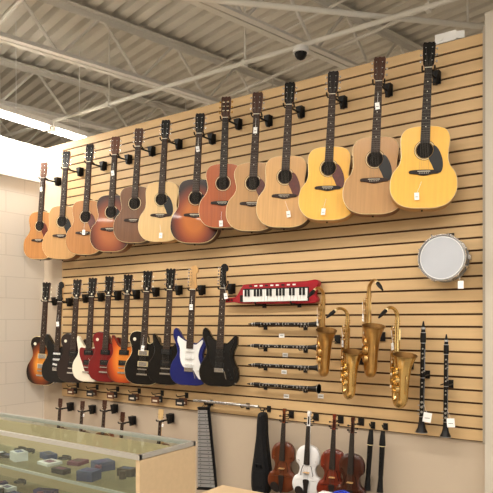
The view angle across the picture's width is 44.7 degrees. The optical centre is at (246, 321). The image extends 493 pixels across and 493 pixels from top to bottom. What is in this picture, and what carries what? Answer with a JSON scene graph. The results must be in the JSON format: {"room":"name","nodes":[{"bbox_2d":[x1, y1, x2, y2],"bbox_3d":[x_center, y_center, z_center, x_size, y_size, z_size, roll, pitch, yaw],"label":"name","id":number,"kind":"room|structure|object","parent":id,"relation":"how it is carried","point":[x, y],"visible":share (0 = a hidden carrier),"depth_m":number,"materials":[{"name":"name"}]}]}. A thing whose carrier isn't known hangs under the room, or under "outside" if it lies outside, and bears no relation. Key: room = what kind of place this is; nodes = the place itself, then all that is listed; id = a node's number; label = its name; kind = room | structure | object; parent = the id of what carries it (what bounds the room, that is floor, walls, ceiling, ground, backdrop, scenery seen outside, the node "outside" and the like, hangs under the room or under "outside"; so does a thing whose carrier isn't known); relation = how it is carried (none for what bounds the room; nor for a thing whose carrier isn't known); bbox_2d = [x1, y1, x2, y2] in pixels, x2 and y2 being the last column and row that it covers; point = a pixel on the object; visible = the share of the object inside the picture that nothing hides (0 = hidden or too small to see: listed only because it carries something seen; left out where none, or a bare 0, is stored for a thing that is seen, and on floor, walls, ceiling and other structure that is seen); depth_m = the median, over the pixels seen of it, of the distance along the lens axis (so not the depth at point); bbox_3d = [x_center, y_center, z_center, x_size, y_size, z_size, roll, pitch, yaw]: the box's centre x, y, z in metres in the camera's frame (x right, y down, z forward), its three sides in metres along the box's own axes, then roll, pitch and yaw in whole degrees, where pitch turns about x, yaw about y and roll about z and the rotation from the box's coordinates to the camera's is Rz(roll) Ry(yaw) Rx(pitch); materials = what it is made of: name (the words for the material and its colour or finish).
{"room":"musical instrument store","nodes":[
{"label":"musical instrument store","id":0,"kind":"room"},
{"bbox_2d":[0,175,43,425],"bbox_3d":[-4.199,0.110,3.026,0.150,2.980,7.660,0,0,35],"label":"wall","id":1,"kind":"structure","parent":0,"point":[21,277],"depth_m":5.77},
{"bbox_2d":[0,136,45,183],"bbox_3d":[-4.190,-1.555,3.021,0.190,0.350,7.660,0,0,35],"label":"trim","id":2,"kind":"structure","parent":1,"relation":"attached to","point":[20,160],"depth_m":5.76,"materials":[{"name":"white"}]},
{"bbox_2d":[24,162,51,260],"bbox_3d":[-1.947,-1.046,5.698,0.349,0.931,0.104,0,0,19],"label":"acoustic guitar","id":3,"kind":"object","parent":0,"point":[38,221],"visible":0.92,"depth_m":5.67,"materials":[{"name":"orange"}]},
{"bbox_2d":[42,282,64,382],"bbox_3d":[-1.778,0.097,5.617,0.319,0.951,0.098,0,0,15],"label":"electric guitar","id":4,"kind":"object","parent":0,"point":[54,350],"visible":0.75,"depth_m":5.62,"materials":[{"name":"black paint"}]},
{"bbox_2d":[42,151,79,260],"bbox_3d":[-1.680,-1.063,5.513,0.385,1.006,0.118,0,0,15],"label":"acoustic guitar","id":5,"kind":"object","parent":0,"point":[61,219],"visible":0.86,"depth_m":5.48,"materials":[{"name":"beige"}]},
{"bbox_2d":[72,278,97,382],"bbox_3d":[-1.413,0.072,5.376,0.319,0.943,0.083,0,0,17],"label":"electric guitar","id":6,"kind":"object","parent":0,"point":[85,352],"visible":0.76,"depth_m":5.36,"materials":[{"name":"beige"}]},
{"bbox_2d":[0,0,492,147],"bbox_3d":[0.495,-2.848,4.953,20.980,0.055,23.000,0,0,-41],"label":"ceiling","id":7,"kind":"structure","parent":0,"point":[179,20],"depth_m":6.12,"materials":[{"name":"paint"}]},
{"bbox_2d":[0,103,52,130],"bbox_3d":[-2.637,-2.346,4.924,0.132,0.928,2.400,0,0,35],"label":"strip light","id":8,"kind":"object","parent":7,"relation":"hanging from","point":[6,112],"visible":1,"depth_m":5.65,"materials":[{"name":"white"}]},
{"bbox_2d":[1,117,104,143],"bbox_3d":[-3.548,-2.540,7.554,13.010,0.488,0.127,0,0,-41],"label":"joist","id":9,"kind":"object","parent":7,"relation":"attached to","point":[83,128],"depth_m":8.42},
{"bbox_2d":[0,57,187,131],"bbox_3d":[-2.549,-2.540,6.409,13.010,0.488,0.127,0,0,-41],"label":"joist","id":10,"kind":"object","parent":7,"relation":"attached to","point":[5,62],"depth_m":6.86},
{"bbox_2d":[48,51,185,139],"bbox_3d":[-1.252,-2.346,6.909,0.132,0.928,2.400,0,0,35],"label":"strip light","id":11,"kind":"object","parent":7,"relation":"hanging from","point":[59,129],"visible":0.41,"depth_m":6.09,"materials":[{"name":"white"}]},
{"bbox_2d":[0,0,288,104],"bbox_3d":[-1.549,-2.540,5.263,13.010,0.488,0.127,0,0,-41],"label":"joist","id":12,"kind":"object","parent":7,"relation":"attached to","point":[99,17],"depth_m":5.61,"materials":[{"name":"metal"}]},
{"bbox_2d":[0,0,423,141],"bbox_3d":[-0.549,-2.540,4.894,2.356,0.402,13.456,0,0,-41],"label":"joist bridging","id":13,"kind":"object","parent":7,"relation":"attached to","point":[18,2],"visible":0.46,"depth_m":5.55,"materials":[{"name":"paint"}]},
{"bbox_2d":[0,0,458,136],"bbox_3d":[-0.386,-2.442,5.127,11.500,0.735,0.066,0,0,35],"label":"conduit pipe","id":14,"kind":"object","parent":7,"relation":"attached to","point":[427,7],"visible":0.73,"depth_m":4.87,"materials":[{"name":"white"}]},
{"bbox_2d":[293,44,308,60],"bbox_3d":[0.412,-2.036,4.559,0.118,0.092,0.118,0,0,35],"label":"dome camera","id":15,"kind":"object","parent":14,"relation":"attached to","point":[300,51],"visible":1,"depth_m":4.52,"materials":[{"name":"white plastic"}]},
{"bbox_2d":[183,0,422,68],"bbox_3d":[-0.550,-2.540,4.118,13.010,0.488,0.127,0,0,-41],"label":"joist","id":16,"kind":"object","parent":7,"relation":"attached to","point":[236,15],"depth_m":5.09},
{"bbox_2d":[185,0,484,29],"bbox_3d":[1.981,-2.495,4.507,6.966,0.629,0.052,0,0,-10],"label":"conduit pipe","id":17,"kind":"object","parent":7,"relation":"attached to","point":[248,3],"visible":1,"depth_m":4.25,"materials":[{"name":"white"}]},
{"bbox_2d":[226,92,271,233],"bbox_3d":[0.046,-1.141,4.309,0.379,1.012,0.113,0,0,13],"label":"acoustic guitar","id":18,"kind":"object","parent":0,"point":[250,177],"visible":0.9,"depth_m":4.28,"materials":[{"name":"beige"}]},
{"bbox_2d":[44,144,484,492],"bbox_3d":[-0.251,-0.068,4.857,4.230,3.335,0.140,0,0,35],"label":"wall","id":19,"kind":"structure","parent":0,"point":[413,463],"depth_m":4.48,"materials":[{"name":"beige paint"}]},
{"bbox_2d":[41,297,57,305],"bbox_3d":[-1.902,-0.201,5.798,0.088,0.082,0.168,0,0,23],"label":"hanger","id":20,"kind":"object","parent":19,"relation":"attached to","point":[53,299],"visible":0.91,"depth_m":5.82,"materials":[{"name":"black plastic"}]},
{"bbox_2d":[26,282,55,385],"bbox_3d":[-1.953,0.115,5.755,0.351,0.998,0.078,0,0,17],"label":"electric guitar","id":21,"kind":"object","parent":20,"relation":"hanging from","point":[34,367],"visible":0.74,"depth_m":5.74,"materials":[{"name":"orange"}]},
{"bbox_2d":[55,402,73,410],"bbox_3d":[-1.714,0.807,5.654,0.064,0.082,0.184,0,0,35],"label":"hanger","id":22,"kind":"object","parent":19,"relation":"attached to","point":[70,405],"visible":1,"depth_m":5.70,"materials":[{"name":"black plastic"}]},
{"bbox_2d":[77,405,95,413],"bbox_3d":[-1.458,0.807,5.476,0.064,0.082,0.184,0,0,35],"label":"hanger","id":23,"kind":"object","parent":19,"relation":"attached to","point":[92,408],"visible":1,"depth_m":5.52,"materials":[{"name":"black plastic"}]},
{"bbox_2d":[118,416,135,425],"bbox_3d":[-1.032,0.863,5.179,0.064,0.082,0.184,0,0,35],"label":"hanger","id":24,"kind":"object","parent":19,"relation":"attached to","point":[132,419],"visible":1,"depth_m":5.22,"materials":[{"name":"black plastic"}]},
{"bbox_2d":[156,413,173,423],"bbox_3d":[-0.669,0.802,4.926,0.064,0.082,0.184,0,0,35],"label":"hanger","id":25,"kind":"object","parent":19,"relation":"attached to","point":[170,417],"visible":1,"depth_m":4.97,"materials":[{"name":"black plastic"}]},
{"bbox_2d":[62,33,482,441],"bbox_3d":[-0.174,-0.507,4.706,3.930,2.455,0.020,0,0,35],"label":"panel","id":26,"kind":"object","parent":19,"relation":"attached to","point":[345,256],"visible":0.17,"depth_m":4.18,"materials":[{"name":"wood"}]},
{"bbox_2d":[38,177,60,185],"bbox_3d":[-1.878,-1.361,5.742,0.087,0.082,0.228,0,0,35],"label":"hanger","id":27,"kind":"object","parent":26,"relation":"attached to","point":[57,180],"visible":1,"depth_m":5.80,"materials":[{"name":"black plastic"}]},
{"bbox_2d":[57,398,67,429],"bbox_3d":[-1.756,0.997,5.634,0.207,0.567,0.081,0,0,20],"label":"ukulele","id":28,"kind":"object","parent":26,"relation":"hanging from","point":[60,400],"visible":0.21,"depth_m":5.61,"materials":[{"name":"beige"}]},
{"bbox_2d":[55,298,72,306],"bbox_3d":[-1.723,-0.189,5.673,0.085,0.082,0.171,0,0,24],"label":"hanger","id":29,"kind":"object","parent":26,"relation":"attached to","point":[69,301],"visible":0.98,"depth_m":5.70,"materials":[{"name":"black plastic"}]},
{"bbox_2d":[61,166,83,176],"bbox_3d":[-1.609,-1.408,5.555,0.092,0.082,0.228,0,0,35],"label":"hanger","id":30,"kind":"object","parent":26,"relation":"attached to","point":[79,170],"visible":1,"depth_m":5.61,"materials":[{"name":"black plastic"}]},
{"bbox_2d":[71,294,88,302],"bbox_3d":[-1.534,-0.218,5.541,0.087,0.082,0.170,0,0,23],"label":"hanger","id":31,"kind":"object","parent":26,"relation":"attached to","point":[84,298],"visible":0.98,"depth_m":5.57,"materials":[{"name":"black plastic"}]},
{"bbox_2d":[56,279,85,382],"bbox_3d":[-1.585,0.084,5.498,0.337,0.958,0.075,0,0,15],"label":"electric guitar","id":32,"kind":"object","parent":31,"relation":"hanging from","point":[69,340],"visible":0.73,"depth_m":5.49,"materials":[{"name":"black paint"}]},
{"bbox_2d":[79,401,89,432],"bbox_3d":[-1.501,0.997,5.455,0.207,0.567,0.081,0,0,20],"label":"ukulele","id":33,"kind":"object","parent":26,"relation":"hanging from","point":[82,403],"visible":0.23,"depth_m":5.43,"materials":[{"name":"beige"}]},
{"bbox_2d":[84,160,106,170],"bbox_3d":[-1.347,-1.415,5.373,0.092,0.082,0.226,0,0,35],"label":"hanger","id":34,"kind":"object","parent":26,"relation":"attached to","point":[102,164],"visible":1,"depth_m":5.43,"materials":[{"name":"black plastic"}]},
{"bbox_2d":[66,144,102,256],"bbox_3d":[-1.418,-1.078,5.328,0.374,0.996,0.117,0,0,15],"label":"acoustic guitar","id":35,"kind":"object","parent":34,"relation":"hanging from","point":[85,213],"visible":0.88,"depth_m":5.30,"materials":[{"name":"beige"}]},
{"bbox_2d":[87,293,104,301],"bbox_3d":[-1.362,-0.226,5.421,0.086,0.082,0.171,0,0,23],"label":"hanger","id":36,"kind":"object","parent":26,"relation":"attached to","point":[100,296],"visible":0.99,"depth_m":5.45,"materials":[{"name":"black plastic"}]},
{"bbox_2d":[100,404,117,413],"bbox_3d":[-1.217,0.777,5.308,0.064,0.082,0.184,0,0,35],"label":"hanger","id":37,"kind":"object","parent":26,"relation":"attached to","point":[114,407],"visible":1,"depth_m":5.35,"materials":[{"name":"black plastic"}]},
{"bbox_2d":[96,400,113,436],"bbox_3d":[-1.260,0.967,5.288,0.207,0.567,0.081,0,0,20],"label":"ukulele","id":38,"kind":"object","parent":37,"relation":"hanging from","point":[104,402],"visible":0.21,"depth_m":5.26,"materials":[{"name":"beige"}]},
{"bbox_2d":[103,291,120,300],"bbox_3d":[-1.184,-0.232,5.296,0.086,0.082,0.171,0,0,23],"label":"hanger","id":39,"kind":"object","parent":26,"relation":"attached to","point":[117,294],"visible":1,"depth_m":5.32,"materials":[{"name":"black plastic"}]},
{"bbox_2d":[88,276,120,382],"bbox_3d":[-1.234,0.064,5.253,0.330,0.938,0.074,0,0,15],"label":"electric guitar","id":40,"kind":"object","parent":39,"relation":"hanging from","point":[97,366],"visible":0.81,"depth_m":5.24,"materials":[{"name":"red wood"}]},
{"bbox_2d":[109,153,131,164],"bbox_3d":[-1.081,-1.425,5.188,0.093,0.082,0.225,0,0,35],"label":"hanger","id":41,"kind":"object","parent":26,"relation":"attached to","point":[128,158],"visible":1,"depth_m":5.24,"materials":[{"name":"black plastic"}]},
{"bbox_2d":[90,136,132,253],"bbox_3d":[-1.151,-1.086,5.144,0.375,1.002,0.112,0,0,14],"label":"acoustic guitar","id":42,"kind":"object","parent":41,"relation":"hanging from","point":[102,237],"visible":0.81,"depth_m":5.11,"materials":[{"name":"brown"}]},
{"bbox_2d":[119,412,125,437],"bbox_3d":[-1.075,1.052,5.158,0.207,0.567,0.081,0,0,20],"label":"ukulele","id":43,"kind":"object","parent":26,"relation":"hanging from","point":[122,414],"visible":0.17,"depth_m":5.13,"materials":[{"name":"beige"}]},
{"bbox_2d":[67,387,186,405],"bbox_3d":[-1.081,0.647,5.240,1.435,0.059,0.047,0,0,35],"label":"packets","id":44,"kind":"object","parent":26,"relation":"hanging from","point":[112,394],"visible":1,"depth_m":5.17,"materials":[{"name":"black"}]},
{"bbox_2d":[122,290,139,299],"bbox_3d":[-0.993,-0.237,5.163,0.086,0.082,0.171,0,0,23],"label":"hanger","id":45,"kind":"object","parent":26,"relation":"attached to","point":[136,293],"visible":0.99,"depth_m":5.19,"materials":[{"name":"black plastic"}]},
{"bbox_2d":[107,274,133,383],"bbox_3d":[-1.043,0.059,5.121,0.317,0.938,0.077,0,0,17],"label":"electric guitar","id":46,"kind":"object","parent":45,"relation":"hanging from","point":[121,353],"visible":0.8,"depth_m":5.11,"materials":[{"name":"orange wood"}]},
{"bbox_2d":[133,145,155,156],"bbox_3d":[-0.852,-1.450,5.028,0.091,0.082,0.226,0,0,35],"label":"hanger","id":47,"kind":"object","parent":26,"relation":"attached to","point":[151,150],"visible":1,"depth_m":5.08,"materials":[{"name":"black plastic"}]},
{"bbox_2d":[113,128,149,244],"bbox_3d":[-0.922,-1.123,4.984,0.362,0.966,0.108,0,0,14],"label":"acoustic guitar","id":48,"kind":"object","parent":47,"relation":"hanging from","point":[133,198],"visible":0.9,"depth_m":4.95,"materials":[{"name":"brown"}]},
{"bbox_2d":[141,287,159,296],"bbox_3d":[-0.805,-0.253,5.033,0.087,0.082,0.170,0,0,23],"label":"hanger","id":49,"kind":"object","parent":26,"relation":"attached to","point":[155,290],"visible":0.99,"depth_m":5.06,"materials":[{"name":"black plastic"}]},
{"bbox_2d":[124,270,161,385],"bbox_3d":[-0.856,0.051,4.989,0.338,0.962,0.077,0,0,15],"label":"electric guitar","id":50,"kind":"object","parent":49,"relation":"hanging from","point":[136,366],"visible":0.82,"depth_m":4.97,"materials":[{"name":"black"}]},
{"bbox_2d":[156,409,169,445],"bbox_3d":[-0.712,0.992,4.905,0.207,0.567,0.081,0,0,20],"label":"ukulele","id":51,"kind":"object","parent":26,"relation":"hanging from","point":[160,411],"visible":0.21,"depth_m":4.88,"materials":[{"name":"beige"}]},
{"bbox_2d":[159,137,182,149],"bbox_3d":[-0.605,-1.460,4.854,0.091,0.082,0.228,0,0,35],"label":"hanger","id":52,"kind":"object","parent":26,"relation":"attached to","point":[178,143],"visible":1,"depth_m":4.91,"materials":[{"name":"black plastic"}]},
{"bbox_2d":[138,120,178,243],"bbox_3d":[-0.677,-1.121,4.808,0.381,0.991,0.129,0,0,16],"label":"acoustic guitar","id":53,"kind":"object","parent":52,"relation":"hanging from","point":[162,197],"visible":0.93,"depth_m":4.77,"materials":[{"name":"beige"}]},
{"bbox_2d":[164,285,182,294],"bbox_3d":[-0.595,-0.261,4.886,0.086,0.082,0.170,0,0,23],"label":"hanger","id":54,"kind":"object","parent":26,"relation":"attached to","point":[178,290],"visible":0.99,"depth_m":4.91,"materials":[{"name":"black plastic"}]},
{"bbox_2d":[148,268,176,385],"bbox_3d":[-0.645,0.039,4.843,0.321,0.949,0.078,0,0,17],"label":"electric guitar","id":55,"kind":"object","parent":54,"relation":"hanging from","point":[159,365],"visible":0.8,"depth_m":4.83,"materials":[{"name":"black paint"}]},
{"bbox_2d":[187,285,205,294],"bbox_3d":[-0.396,-0.254,4.746,0.085,0.082,0.171,0,0,24],"label":"hanger","id":56,"kind":"object","parent":26,"relation":"attached to","point":[201,290],"visible":0.99,"depth_m":4.78,"materials":[{"name":"black plastic"}]},
{"bbox_2d":[170,265,205,385],"bbox_3d":[-0.451,0.029,4.691,0.317,0.945,0.098,0,0,15],"label":"electric guitar","id":57,"kind":"object","parent":56,"relation":"hanging from","point":[184,369],"visible":0.95,"depth_m":4.69,"materials":[{"name":"blue wood"}]},
{"bbox_2d":[193,131,215,144],"bbox_3d":[-0.318,-1.441,4.656,0.093,0.082,0.224,0,0,35],"label":"hanger","id":58,"kind":"object","parent":26,"relation":"attached to","point":[211,137],"visible":1,"depth_m":4.71,"materials":[{"name":"black plastic"}]},
{"bbox_2d":[170,113,220,245],"bbox_3d":[-0.389,-1.094,4.613,0.388,1.014,0.110,0,0,13],"label":"acoustic guitar","id":59,"kind":"object","parent":58,"relation":"hanging from","point":[186,226],"visible":0.82,"depth_m":4.58,"materials":[{"name":"brown"}]},
{"bbox_2d":[197,406,216,489],"bbox_3d":[-0.309,0.983,4.703,0.168,0.670,0.043,0,0,23],"label":"glockenspiel","id":60,"kind":"object","parent":26,"relation":"hanging from","point":[206,475],"visible":1,"depth_m":4.69,"materials":[{"name":"silver metal"}]},
{"bbox_2d":[193,399,258,407],"bbox_3d":[-0.168,0.625,4.601,0.620,0.024,0.027,0,0,35],"label":"flute","id":61,"kind":"object","parent":26,"relation":"attached to","point":[194,400],"visible":0.98,"depth_m":4.57,"materials":[{"name":"silver metal"}]},
{"bbox_2d":[217,284,235,293],"bbox_3d":[-0.147,-0.255,4.568,0.091,0.082,0.174,0,0,35],"label":"hanger","id":62,"kind":"object","parent":26,"relation":"attached to","point":[231,288],"visible":0.99,"depth_m":4.61,"materials":[{"name":"black plastic"}]},
{"bbox_2d":[199,264,239,386],"bbox_3d":[-0.207,0.025,4.522,0.313,0.933,0.097,0,0,13],"label":"electric guitar","id":63,"kind":"object","parent":62,"relation":"hanging from","point":[219,367],"visible":1,"depth_m":4.52,"materials":[{"name":"black paint"}]},
{"bbox_2d":[219,115,241,129],"bbox_3d":[-0.110,-1.510,4.507,0.093,0.082,0.230,0,0,35],"label":"hanger","id":64,"kind":"object","parent":26,"relation":"attached to","point":[237,122],"visible":1,"depth_m":4.56,"materials":[{"name":"black plastic"}]},
{"bbox_2d":[199,96,237,229],"bbox_3d":[-0.171,-1.176,4.453,0.364,0.992,0.124,0,0,15],"label":"guitar","id":65,"kind":"object","parent":64,"relation":"hanging from","point":[220,179],"visible":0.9,"depth_m":4.43,"materials":[{"name":"brown"}]},
{"bbox_2d":[250,112,272,126],"bbox_3d":[0.117,-1.483,4.353,0.094,0.082,0.225,0,0,35],"label":"hanger","id":66,"kind":"object","parent":26,"relation":"attached to","point":[268,119],"visible":1,"depth_m":4.41,"materials":[{"name":"black plastic"}]},
{"bbox_2d":[251,409,271,492],"bbox_3d":[0.108,0.938,4.371,0.148,0.636,0.120,1,0,25],"label":"bag","id":67,"kind":"object","parent":26,"relation":"hanging from","point":[261,465],"visible":0.91,"depth_m":4.34,"materials":[{"name":"black fabric"}]},
{"bbox_2d":[226,280,320,303],"bbox_3d":[0.147,-0.212,4.372,0.842,0.165,0.068,0,0,32],"label":"keytar","id":68,"kind":"object","parent":26,"relation":"hanging from","point":[297,292],"visible":0.88,"depth_m":4.29,"materials":[{"name":"red"}]},
{"bbox_2d":[268,408,295,492],"bbox_3d":[0.251,0.912,4.251,0.209,0.599,0.084,0,0,20],"label":"violin","id":69,"kind":"object","parent":26,"relation":"hanging from","point":[280,479],"visible":0.98,"depth_m":4.23,"materials":[{"name":"brown"}]},
{"bbox_2d":[247,344,316,350],"bbox_3d":[0.253,0.176,4.304,0.600,0.066,0.066,0,0,35],"label":"clarinet","id":70,"kind":"object","parent":26,"relation":"attached to","point":[312,347],"visible":0.88,"depth_m":4.27,"materials":[{"name":"black"}]},
{"bbox_2d":[248,363,317,370],"bbox_3d":[0.261,0.317,4.299,0.600,0.066,0.066,0,0,35],"label":"clarinet","id":71,"kind":"object","parent":26,"relation":"attached to","point":[315,367],"visible":0.92,"depth_m":4.27,"materials":[{"name":"black"}]},
{"bbox_2d":[248,321,318,326],"bbox_3d":[0.261,0.015,4.299,0.600,0.066,0.066,0,0,35],"label":"clarinet","id":72,"kind":"object","parent":26,"relation":"attached to","point":[306,324],"visible":0.88,"depth_m":4.28,"materials":[{"name":"black"}]},
{"bbox_2d":[247,382,320,393],"bbox_3d":[0.253,0.460,4.304,0.600,0.066,0.066,0,0,35],"label":"clarinet","id":73,"kind":"object","parent":26,"relation":"attached to","point":[317,388],"visible":1,"depth_m":4.25,"materials":[{"name":"black"}]},
{"bbox_2d":[280,411,293,422],"bbox_3d":[0.293,0.681,4.294,0.047,0.072,0.120,0,0,35],"label":"hanger","id":74,"kind":"object","parent":26,"relation":"attached to","point":[291,413],"depth_m":4.33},
{"bbox_2d":[283,102,304,118],"bbox_3d":[0.338,-1.494,4.196,0.092,0.082,0.228,0,0,35],"label":"hanger","id":75,"kind":"object","parent":26,"relation":"attached to","point":[300,110],"visible":1,"depth_m":4.25,"materials":[{"name":"black plastic"}]},
{"bbox_2d":[256,82,309,229],"bbox_3d":[0.266,-1.145,4.152,0.392,1.020,0.130,0,0,16],"label":"acoustic guitar","id":76,"kind":"object","parent":75,"relation":"hanging from","point":[277,206],"visible":0.94,"depth_m":4.12,"materials":[{"name":"beige"}]},
{"bbox_2d":[279,334,323,398],"bbox_3d":[0.388,0.320,4.297,0.365,0.470,0.003,0,0,35],"label":"labels","id":77,"kind":"object","parent":26,"relation":"attached to","point":[280,335],"visible":1,"depth_m":4.37,"materials":[{"name":"white paper"}]},
{"bbox_2d":[292,411,320,492],"bbox_3d":[0.415,0.912,4.136,0.209,0.599,0.084,0,0,23],"label":"violin","id":78,"kind":"object","parent":26,"relation":"hanging from","point":[308,457],"visible":0.98,"depth_m":4.12,"materials":[{"name":"white"}]},
{"bbox_2d":[305,413,318,425],"bbox_3d":[0.458,0.681,4.178,0.047,0.072,0.121,0,0,35],"label":"hanger","id":79,"kind":"object","parent":26,"relation":"attached to","point":[316,416],"depth_m":4.22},
{"bbox_2d":[307,287,336,376],"bbox_3d":[0.516,0.066,3.930,0.174,0.596,0.232,0,0,24],"label":"saxophone","id":80,"kind":"object","parent":26,"relation":"hanging from","point":[325,335],"visible":1,"depth_m":3.91,"materials":[{"name":"gold metal"}]},
{"bbox_2d":[316,414,343,492],"bbox_3d":[0.573,0.917,4.027,0.209,0.599,0.084,0,0,19],"label":"violin","id":81,"kind":"object","parent":26,"relation":"hanging from","point":[330,458],"visible":0.84,"depth_m":4.01,"materials":[{"name":"brown"}]},
{"bbox_2d":[332,335,339,343],"bbox_3d":[0.560,0.119,4.034,0.040,0.060,0.239,0,0,35],"label":"hook","id":82,"kind":"object","parent":26,"relation":"attached to","point":[337,337],"depth_m":4.12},
{"bbox_2d":[326,92,347,108],"bbox_3d":[0.610,-1.494,4.006,0.091,0.082,0.228,0,0,35],"label":"hanger","id":83,"kind":"object","parent":26,"relation":"attached to","point":[343,100],"visible":0.98,"depth_m":4.07,"materials":[{"name":"black plastic"}]},
{"bbox_2d":[330,416,343,428],"bbox_3d":[0.614,0.684,4.070,0.047,0.077,0.120,0,0,35],"label":"hanger","id":84,"kind":"object","parent":26,"relation":"attached to","point":[341,418],"depth_m":4.11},
{"bbox_2d":[326,307,362,399],"bbox_3d":[0.650,0.203,3.826,0.211,0.599,0.207,0,0,44],"label":"saxophone","id":85,"kind":"object","parent":26,"relation":"hanging from","point":[350,359],"visible":0.98,"depth_m":3.83,"materials":[{"name":"gold metal"}]},
{"bbox_2d":[335,417,366,492],"bbox_3d":[0.678,0.922,3.917,0.209,0.599,0.084,0,0,25],"label":"violin","id":86,"kind":"object","parent":26,"relation":"hanging from","point":[351,464],"visible":0.99,"depth_m":3.90,"materials":[{"name":"brown"}]},
{"bbox_2d":[349,418,363,432],"bbox_3d":[0.729,0.686,3.970,0.047,0.082,0.152,0,0,35],"label":"hanger","id":87,"kind":"object","parent":26,"relation":"attached to","point":[360,420],"depth_m":4.02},
{"bbox_2d":[364,430,373,490],"bbox_3d":[0.799,0.903,3.924,0.064,0.398,0.043,0,0,35],"label":"recorder","id":88,"kind":"object","parent":26,"relation":"hanging from","point":[370,440],"visible":0.98,"depth_m":3.91,"materials":[{"name":"black plastic"}]},
{"bbox_2d":[362,279,385,377],"bbox_3d":[0.782,0.041,3.759,0.142,0.623,0.240,0,0,-3],"label":"saxophone","id":89,"kind":"object","parent":26,"relation":"hanging from","point":[372,332],"visible":0.99,"depth_m":3.72,"materials":[{"name":"gold metal"}]},
{"bbox_2d":[377,431,385,492],"bbox_3d":[0.869,0.902,3.875,0.058,0.397,0.043,0,0,35],"label":"recorder","id":90,"kind":"object","parent":26,"relation":"hanging from","point":[382,443],"visible":1,"depth_m":3.86,"materials":[{"name":"black plastic"}]},
{"bbox_2d":[372,78,392,97],"bbox_3d":[0.874,-1.505,3.822,0.091,0.082,0.228,0,0,35],"label":"hanger","id":91,"kind":"object","parent":26,"relation":"attached to","point":[388,87],"visible":0.98,"depth_m":3.88,"materials":[{"name":"black plastic"}]},
{"bbox_2d":[378,306,417,408],"bbox_3d":[0.936,0.217,3.636,0.209,0.630,0.210,0,0,38],"label":"saxophone","id":92,"kind":"object","parent":26,"relation":"hanging from","point":[402,363],"visible":1,"depth_m":3.63,"materials":[{"name":"gold metal"}]},
{"bbox_2d":[415,321,431,433],"bbox_3d":[1.097,0.340,3.713,0.104,0.691,0.076,0,0,23],"label":"clarinet","id":93,"kind":"object","parent":26,"relation":"attached to","point":[424,417],"visible":1,"depth_m":3.70,"materials":[{"name":"black"}]},
{"bbox_2d":[417,370,429,378],"bbox_3d":[1.103,0.330,3.738,0.057,0.050,0.104,0,0,35],"label":"holder","id":94,"kind":"object","parent":26,"relation":"attached to","point":[427,373],"depth_m":3.76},
{"bbox_2d":[421,65,440,84],"bbox_3d":[1.130,-1.514,3.644,0.092,0.082,0.228,0,0,35],"label":"hanger","id":95,"kind":"object","parent":26,"relation":"attached to","point":[436,74],"visible":0.94,"depth_m":3.70,"materials":[{"name":"black plastic"}]},
{"bbox_2d":[390,41,457,211],"bbox_3d":[1.058,-1.167,3.598,0.389,1.012,0.132,0,0,16],"label":"acoustic guitar","id":96,"kind":"object","parent":95,"relation":"hanging from","point":[424,179],"visible":1,"depth_m":3.56,"materials":[{"name":"beige"}]},
{"bbox_2d":[439,334,454,437],"bbox_3d":[1.215,0.385,3.630,0.091,0.622,0.068,0,0,23],"label":"clarinet","id":97,"kind":"object","parent":26,"relation":"attached to","point":[447,422],"visible":1,"depth_m":3.62,"materials":[{"name":"black"}]},
{"bbox_2d":[440,380,453,387],"bbox_3d":[1.222,0.380,3.655,0.057,0.050,0.104,0,0,35],"label":"holder","id":98,"kind":"object","parent":26,"relation":"attached to","point":[450,382],"depth_m":3.68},
{"bbox_3d":[1.194,-0.520,3.617,0.108,0.050,0.198,0,0,35],"label":"hook","id":99,"kind":"object","parent":26,"relation":"attached to","visible":0},
{"bbox_2d":[418,234,471,288],"bbox_3d":[1.192,-0.356,3.598,0.296,0.326,0.149,0,0,29],"label":"snare drum","id":100,"kind":"object","parent":99,"relation":"hanging from","point":[444,258],"visible":1,"depth_m":3.55,"materials":[{"name":"grey"}]},
{"bbox_2d":[435,30,464,44],"bbox_3d":[1.273,-1.770,3.740,0.178,0.060,0.078,0,0,35],"label":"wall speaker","id":101,"kind":"object","parent":19,"relation":"on","point":[452,35],"visible":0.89,"depth_m":3.71,"materials":[{"name":"white plastic"}]},
{"bbox_2d":[483,26,484,443],"bbox_3d":[1.419,-0.512,3.563,0.014,2.465,0.072,0,0,35],"label":"trim","id":102,"kind":"structure","parent":19,"relation":"attached to","point":[483,26],"depth_m":3.53,"materials":[{"name":"beige"}]},
{"bbox_2d":[298,71,353,222],"bbox_3d":[0.538,-1.152,3.960,0.384,0.999,0.131,0,0,16],"label":"acoustic guitar","id":103,"kind":"object","parent":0,"point":[320,200],"visible":0.95,"depth_m":3.93,"materials":[{"name":"beige"}]},
{"bbox_2d":[342,56,399,216],"bbox_3d":[0.803,-1.161,3.781,0.385,1.005,0.118,0,0,16],"label":"acoustic guitar","id":104,"kind":"object","parent":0,"point":[366,192],"visible":0.95,"depth_m":3.74,"materials":[{"name":"beige"}]},
{"bbox_2d":[485,11,492,492],"bbox_3d":[3.666,-0.110,2.082,5.370,3.420,0.210,0,0,35],"label":"wall","id":105,"kind":"structure","parent":0,"point":[488,15],"depth_m":3.52,"materials":[{"name":"paint"}]},
{"bbox_3d":[-1.204,1.650,4.741,16.600,0.100,14.100,0,0,35],"label":"floor","id":106,"kind":"structure","parent":0,"visible":0},
{"bbox_2d":[0,412,195,492],"bbox_3d":[-1.462,1.099,3.611,2.670,1.002,0.396,0,0,35],"label":"display case","id":107,"kind":"object","parent":106,"relation":"on","point":[160,468],"depth_m":3.31,"materials":[{"name":"glass"}]},
{"bbox_2d":[0,446,135,492],"bbox_3d":[-1.501,0.972,3.628,2.531,0.452,0.313,0,0,35],"label":"boxes","id":108,"kind":"object","parent":107,"relation":"on","point":[19,454],"visible":0.96,"depth_m":3.33,"materials":[{"name":"grey"}]},
{"bbox_2d":[202,485,260,492],"bbox_3d":[0.150,1.350,3.449,1.200,0.500,0.630,0,0,35],"label":"table","id":109,"kind":"object","parent":106,"relation":"on","point":[223,488],"visible":1,"depth_m":3.92,"materials":[{"name":"beige laminate"}]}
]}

